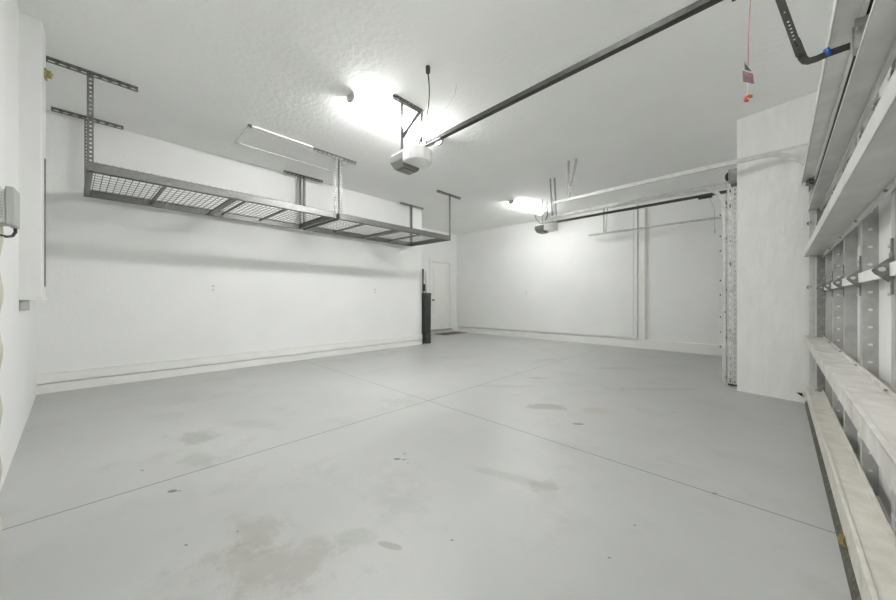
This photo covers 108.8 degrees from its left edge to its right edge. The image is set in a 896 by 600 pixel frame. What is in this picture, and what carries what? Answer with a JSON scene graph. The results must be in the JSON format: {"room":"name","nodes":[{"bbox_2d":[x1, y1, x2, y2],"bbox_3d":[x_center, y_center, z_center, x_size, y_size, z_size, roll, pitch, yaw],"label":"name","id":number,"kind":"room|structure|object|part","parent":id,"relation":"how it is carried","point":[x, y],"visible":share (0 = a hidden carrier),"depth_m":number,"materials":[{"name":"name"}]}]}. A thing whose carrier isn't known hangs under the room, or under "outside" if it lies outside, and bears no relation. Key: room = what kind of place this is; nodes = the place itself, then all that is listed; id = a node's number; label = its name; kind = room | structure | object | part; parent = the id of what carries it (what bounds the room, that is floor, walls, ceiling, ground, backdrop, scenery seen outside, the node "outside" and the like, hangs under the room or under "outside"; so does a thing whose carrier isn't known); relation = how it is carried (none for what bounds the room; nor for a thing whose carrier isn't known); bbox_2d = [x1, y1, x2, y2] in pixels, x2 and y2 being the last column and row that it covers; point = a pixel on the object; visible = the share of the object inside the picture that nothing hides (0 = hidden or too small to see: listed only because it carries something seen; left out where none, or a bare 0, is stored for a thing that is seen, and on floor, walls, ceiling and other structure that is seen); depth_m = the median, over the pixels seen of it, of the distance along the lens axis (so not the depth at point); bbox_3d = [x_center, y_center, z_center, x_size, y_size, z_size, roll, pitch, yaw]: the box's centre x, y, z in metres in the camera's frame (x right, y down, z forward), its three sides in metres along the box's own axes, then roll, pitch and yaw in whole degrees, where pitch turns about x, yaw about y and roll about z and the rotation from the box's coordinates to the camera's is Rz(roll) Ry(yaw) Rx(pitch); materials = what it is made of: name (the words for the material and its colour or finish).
{"room":"garage","nodes":[
{"label":"garage","id":0,"kind":"room"},
{"bbox_2d":[0,0,36,491],"bbox_3d":[-2.012,-0.600,1.301,6.724,3.200,0.150,0,0,40],"label":"wall","id":1,"kind":"structure","parent":0,"point":[18,329],"depth_m":2.02,"materials":[{"name":"paint"}]},
{"bbox_2d":[0,225,3,538],"bbox_3d":[-1.709,0.354,1.212,0.021,1.281,0.038,0,0,44],"label":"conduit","id":2,"kind":"object","parent":1,"relation":"attached to","point":[1,226],"visible":1,"depth_m":1.22,"materials":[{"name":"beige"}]},
{"bbox_2d":[0,186,19,237],"bbox_3d":[-1.724,-0.335,1.218,0.110,0.190,0.107,0,0,44],"label":"electrical box","id":3,"kind":"object","parent":1,"relation":"attached to","point":[9,196],"visible":1,"depth_m":1.21,"materials":[{"name":"grey plastic"}]},
{"bbox_2d":[19,12,46,310],"bbox_3d":[-3.053,-0.976,2.358,0.207,2.103,0.117,0,0,44],"label":"electrical panel","id":4,"kind":"object","parent":1,"relation":"attached to","point":[32,37],"visible":0.84,"depth_m":2.29,"materials":[{"name":"paint"}]},
{"bbox_2d":[44,68,52,80],"bbox_3d":[-3.022,-1.700,2.429,0.060,0.070,0.040,0,0,44],"label":"latch","id":5,"kind":"object","parent":4,"relation":"attached to","point":[47,74],"visible":1,"depth_m":2.42,"materials":[{"name":"gold metal"}]},
{"bbox_3d":[-3.031,-1.700,2.419,0.060,0.070,0.012,0,0,44],"label":"plate","id":6,"kind":"part","parent":5,"relation":"part of","materials":[{"name":"gold metal"}]},
{"bbox_2d":[37,109,421,372],"bbox_3d":[-2.574,-0.600,5.328,0.120,3.200,5.550,0,0,44],"label":"wall","id":7,"kind":"structure","parent":0,"point":[127,283],"depth_m":4.36,"materials":[{"name":"paint"}]},
{"bbox_2d":[210,284,215,291],"bbox_3d":[-3.291,-0.168,4.498,0.009,0.116,0.070,0,0,44],"label":"wall outlet","id":8,"kind":"object","parent":7,"relation":"attached to","point":[212,286],"visible":1,"depth_m":4.50,"materials":[{"name":"plastic"}]},
{"bbox_2d":[36,334,421,394],"bbox_3d":[-2.467,0.889,5.328,0.034,0.222,5.401,0,0,44],"label":"baseboard","id":9,"kind":"structure","parent":7,"relation":"attached to","point":[57,381],"depth_m":4.34,"materials":[{"name":"paint"}]},
{"bbox_2d":[17,0,833,234],"bbox_3d":[0.219,-2.136,4.600,8.100,0.328,8.700,0,0,44],"label":"ceiling","id":10,"kind":"structure","parent":0,"point":[671,101],"depth_m":2.96,"materials":[{"name":"white paint"}]},
{"bbox_2d":[51,106,122,129],"bbox_3d":[-4.023,-2.031,3.598,0.035,0.036,0.540,0,0,44],"label":"ceiling bar","id":11,"kind":"object","parent":10,"relation":"attached to","point":[61,111],"visible":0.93,"depth_m":3.57,"materials":[{"name":"grey metal"}]},
{"bbox_2d":[46,56,137,91],"bbox_3d":[-3.189,-2.018,2.857,0.035,0.036,0.620,0,0,44],"label":"ceiling bar","id":12,"kind":"object","parent":10,"relation":"attached to","point":[57,62],"visible":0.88,"depth_m":2.87,"materials":[{"name":"grey metal"}]},
{"bbox_2d":[84,73,335,229],"bbox_3d":[-2.822,-1.602,4.062,1.130,0.894,2.422,0,0,44],"label":"rack","id":13,"kind":"object","parent":10,"relation":"hanging from","point":[90,167],"visible":1,"depth_m":3.76,"materials":[{"name":"grey metal"}]},
{"bbox_2d":[235,124,350,172],"bbox_3d":[-2.059,-2.033,4.409,0.620,0.030,1.350,0,0,44],"label":"attic hatch","id":14,"kind":"object","parent":10,"relation":"attached to","point":[253,137],"visible":0.85,"depth_m":4.26,"materials":[{"name":"paint"}]},
{"bbox_2d":[284,170,322,182],"bbox_3d":[-2.370,-2.031,5.297,0.035,0.036,0.630,0,0,44],"label":"ceiling bar","id":15,"kind":"object","parent":10,"relation":"attached to","point":[288,172],"visible":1,"depth_m":5.29,"materials":[{"name":"grey metal"}]},
{"bbox_2d":[314,148,356,164],"bbox_3d":[-1.572,-2.018,4.521,0.035,0.036,0.630,0,0,44],"label":"ceiling bar","id":16,"kind":"object","parent":10,"relation":"attached to","point":[317,149],"visible":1,"depth_m":4.52,"materials":[{"name":"grey metal"}]},
{"bbox_2d":[303,159,450,246],"bbox_3d":[-1.171,-1.602,5.760,1.130,0.894,2.367,0,0,44],"label":"rack","id":17,"kind":"object","parent":10,"relation":"hanging from","point":[393,228],"visible":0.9,"depth_m":5.58,"materials":[{"name":"grey metal"}]},
{"bbox_2d":[346,91,443,145],"bbox_3d":[-0.531,-1.980,3.585,0.128,0.077,1.240,0,0,44],"label":"strip light","id":18,"kind":"object","parent":10,"relation":"attached to","point":[352,98],"visible":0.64,"depth_m":3.40,"materials":[{"name":"white plastic"}]},
{"bbox_2d":[400,202,423,209],"bbox_3d":[-0.770,-2.031,6.942,0.035,0.036,0.650,0,0,44],"label":"ceiling bar","id":19,"kind":"object","parent":10,"relation":"attached to","point":[417,207],"visible":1,"depth_m":6.94,"materials":[{"name":"grey metal"}]},
{"bbox_2d":[425,85,456,113],"bbox_3d":[-0.041,-1.993,3.240,0.134,0.035,0.537,0,0,-39],"label":"wire","id":20,"kind":"object","parent":10,"relation":"attached to","point":[456,85],"visible":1,"depth_m":3.31,"materials":[{"name":"grey plastic"}]},
{"bbox_2d":[437,190,460,199],"bbox_3d":[0.028,-2.018,6.166,0.035,0.036,0.650,0,0,44],"label":"ceiling bar","id":21,"kind":"object","parent":10,"relation":"attached to","point":[442,192],"visible":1,"depth_m":6.17,"materials":[{"name":"grey metal"}]},
{"bbox_2d":[509,199,543,214],"bbox_3d":[1.713,-1.989,6.954,0.128,0.077,1.240,0,0,44],"label":"strip light","id":22,"kind":"object","parent":10,"relation":"attached to","point":[513,201],"visible":0.85,"depth_m":6.83,"materials":[{"name":"white plastic"}]},
{"bbox_2d":[390,0,849,174],"bbox_3d":[0.630,-1.476,2.261,3.210,1.076,0.440,0,0,44],"label":"garage door opener","id":23,"kind":"object","parent":10,"relation":"hanging from","point":[408,161],"visible":1,"depth_m":2.05,"materials":[{"name":"grey metal"}]},
{"bbox_3d":[-0.212,-1.717,3.055,0.146,0.484,0.581,0,0,-21],"label":"power cord","id":24,"kind":"part","parent":23,"relation":"part of","materials":[{"name":"black metal"}]},
{"bbox_3d":[0.726,-1.508,2.195,2.920,0.036,0.040,0,0,44],"label":"rail","id":25,"kind":"part","parent":23,"relation":"part of","materials":[{"name":"black metal"}]},
{"bbox_3d":[1.421,-0.955,1.520,0.033,0.034,0.013,0,0,44],"label":"release handle","id":26,"kind":"part","parent":23,"relation":"part of","materials":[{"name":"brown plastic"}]},
{"bbox_3d":[1.425,-1.290,1.517,0.016,0.360,0.008,0,0,44],"label":"release cord","id":27,"kind":"part","parent":23,"relation":"part of","materials":[{"name":"fabric"}]},
{"bbox_3d":[1.498,-1.268,1.425,0.114,0.416,0.004,0,0,44],"label":"perforated arm","id":28,"kind":"part","parent":23,"relation":"part of","materials":[{"name":"black metal"}]},
{"bbox_3d":[1.576,-1.081,1.363,0.165,0.132,0.005,0,0,44],"label":"curved arm","id":29,"kind":"part","parent":23,"relation":"part of","materials":[{"name":"black metal"}]},
{"bbox_2d":[534,189,730,233],"bbox_3d":[2.686,-1.493,5.179,3.210,1.056,1.138,0,0,44],"label":"garage door opener","id":30,"kind":"object","parent":10,"relation":"hanging from","point":[542,228],"visible":0.98,"depth_m":5.69,"materials":[{"name":"grey metal"}]},
{"bbox_3d":[1.806,-1.650,6.261,0.253,0.291,0.499,0,0,8],"label":"power cord","id":31,"kind":"part","parent":30,"relation":"part of","materials":[{"name":"black metal"}]},
{"bbox_3d":[3.071,-1.538,5.410,2.920,0.036,0.040,0,0,44],"label":"rail","id":32,"kind":"part","parent":30,"relation":"part of","materials":[{"name":"black metal"}]},
{"bbox_2d":[549,179,736,384],"bbox_3d":[2.501,-0.520,4.505,2.314,2.980,0.073,0,0,44],"label":"door track","id":33,"kind":"object","parent":10,"relation":"hanging from","point":[701,188],"visible":0.97,"depth_m":3.74,"materials":[{"name":"metal"}]},
{"bbox_2d":[724,198,736,385],"bbox_3d":[4.114,-0.099,4.577,0.147,2.197,2.400,0,0,44],"label":"garage door","id":34,"kind":"structure","parent":33,"relation":"attached to","point":[734,198],"depth_m":3.75,"materials":[{"name":"metal"}]},
{"bbox_2d":[589,208,730,235],"bbox_3d":[4.019,-0.519,6.293,2.469,2.979,0.053,0,0,44],"label":"door track","id":35,"kind":"object","parent":10,"relation":"hanging from","point":[711,218],"visible":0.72,"depth_m":6.36,"materials":[{"name":"metal"}]},
{"bbox_3d":[4.004,-0.252,6.289,2.453,2.403,0.026,0,0,44],"label":"rail","id":36,"kind":"part","parent":35,"relation":"part of","materials":[{"name":"metal"}]},
{"bbox_2d":[553,143,824,391],"bbox_3d":[2.537,-0.516,3.824,2.705,2.973,0.060,0,0,44],"label":"door track","id":37,"kind":"object","parent":10,"relation":"hanging from","point":[777,153],"visible":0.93,"depth_m":2.98,"materials":[{"name":"metal"}]},
{"bbox_2d":[801,0,895,599],"bbox_3d":[1.762,-0.103,1.365,4.770,2.207,0.198,0,0,-44],"label":"garage door","id":38,"kind":"structure","parent":37,"relation":"attached to","point":[850,158],"depth_m":1.44,"materials":[{"name":"metal"}]},
{"bbox_3d":[1.784,-0.108,1.342,4.770,0.047,0.010,0,0,-44],"label":"joint rail","id":39,"kind":"part","parent":38,"relation":"part of","materials":[{"name":"white metal"}]},
{"bbox_2d":[0,332,851,599],"bbox_3d":[0.219,1.075,4.600,8.100,0.150,8.700,0,0,44],"label":"floor","id":40,"kind":"structure","parent":0,"point":[463,466],"depth_m":1.72,"materials":[{"name":"paint"}]},
{"bbox_2d":[422,269,424,343],"bbox_3d":[-0.550,0.150,7.252,0.050,1.700,0.068,0,0,44],"label":"broom","id":41,"kind":"object","parent":40,"relation":"on","point":[423,284],"visible":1,"depth_m":7.24,"materials":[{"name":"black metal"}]},
{"bbox_3d":[-0.564,0.150,7.244,0.033,1.700,0.033,0,0,-23],"label":"handle","id":42,"kind":"part","parent":41,"relation":"part of","materials":[{"name":"black metal"}]},
{"bbox_2d":[424,293,430,343],"bbox_3d":[-0.526,0.420,7.413,0.220,1.160,0.225,0,0,44],"label":"storage cabinet","id":43,"kind":"object","parent":40,"relation":"on","point":[427,296],"visible":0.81,"depth_m":7.34,"materials":[{"name":"grey plastic"}]},
{"bbox_2d":[424,271,426,292],"bbox_3d":[-0.513,-0.410,7.407,0.066,0.504,0.060,0,0,44],"label":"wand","id":44,"kind":"object","parent":43,"relation":"on","point":[425,277],"visible":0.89,"depth_m":7.38,"materials":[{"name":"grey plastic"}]},
{"bbox_2d":[435,331,466,334],"bbox_3d":[0.082,0.993,9.594,0.460,0.014,0.970,0,0,44],"label":"door mat","id":45,"kind":"object","parent":40,"relation":"on","point":[455,332],"visible":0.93,"depth_m":9.45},
{"bbox_2d":[837,534,846,548],"bbox_3d":[1.522,0.930,1.239,0.129,0.033,0.025,0,0,-39],"label":"dry leaf","id":46,"kind":"object","parent":40,"relation":"on","point":[840,537],"visible":0.97,"depth_m":1.25,"materials":[{"name":"brown plant"}]},
{"bbox_2d":[422,227,457,333],"bbox_3d":[-0.678,-0.600,9.286,0.120,3.200,2.970,0,0,44],"label":"wall","id":47,"kind":"structure","parent":0,"point":[446,250],"depth_m":9.85,"materials":[{"name":"paint"}]},
{"bbox_2d":[432,262,448,328],"bbox_3d":[-0.224,-0.121,9.689,0.110,1.978,0.756,0,0,44],"label":"door","id":48,"kind":"structure","parent":47,"relation":"in","point":[440,272],"depth_m":9.70,"materials":[{"name":"paint"}]},
{"bbox_2d":[429,259,451,329],"bbox_3d":[-0.208,-0.163,9.674,0.023,2.085,0.950,0,0,44],"label":"trim","id":49,"kind":"structure","parent":47,"relation":"attached to","point":[430,260],"depth_m":9.61,"materials":[{"name":"paint"}]},
{"bbox_2d":[458,189,730,345],"bbox_3d":[3.169,-0.600,7.561,8.000,3.200,0.120,0,0,44],"label":"wall","id":50,"kind":"structure","parent":0,"point":[684,261],"depth_m":6.15,"materials":[{"name":"paint"}]},
{"bbox_2d":[457,203,637,337],"bbox_3d":[2.122,-0.662,8.443,5.070,2.975,0.075,0,0,44],"label":"wall panel","id":51,"kind":"object","parent":50,"relation":"attached to","point":[575,281],"depth_m":7.88,"materials":[{"name":"paint"}]},
{"bbox_2d":[458,327,730,356],"bbox_3d":[2.787,0.905,7.814,6.900,0.190,0.050,0,0,44],"label":"baseboard","id":52,"kind":"structure","parent":50,"relation":"attached to","point":[697,348],"depth_m":6.90,"materials":[{"name":"paint"}]},
{"bbox_2d":[639,202,646,339],"bbox_3d":[4.018,-0.670,6.617,0.135,2.960,0.050,0,0,44],"label":"trim","id":53,"kind":"structure","parent":50,"relation":"attached to","point":[642,211],"depth_m":6.59,"materials":[{"name":"paint"}]},
{"bbox_2d":[737,92,816,402],"bbox_3d":[3.530,-0.600,3.224,0.933,3.200,0.315,0,0,44],"label":"wall pier","id":54,"kind":"object","parent":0,"point":[772,202],"visible":0.35,"depth_m":3.30,"materials":[{"name":"white paint"}]},
{"bbox_3d":[4.350,-0.600,4.488,0.220,3.200,2.640,0,0,44],"label":"wall","id":55,"kind":"structure","parent":0,"visible":0},
{"bbox_2d":[725,168,736,346],"bbox_3d":[4.140,-0.305,4.556,0.177,2.410,2.435,0,0,44],"label":"shaft","id":56,"kind":"object","parent":55,"relation":"attached to","point":[731,175],"visible":0.38,"depth_m":3.72,"materials":[{"name":"metal"}]},
{"bbox_3d":[3.305,-1.430,3.674,0.145,0.160,0.006,0,0,44],"label":"bearing plate","id":57,"kind":"part","parent":56,"relation":"part of","materials":[{"name":"metal"}]}
]}

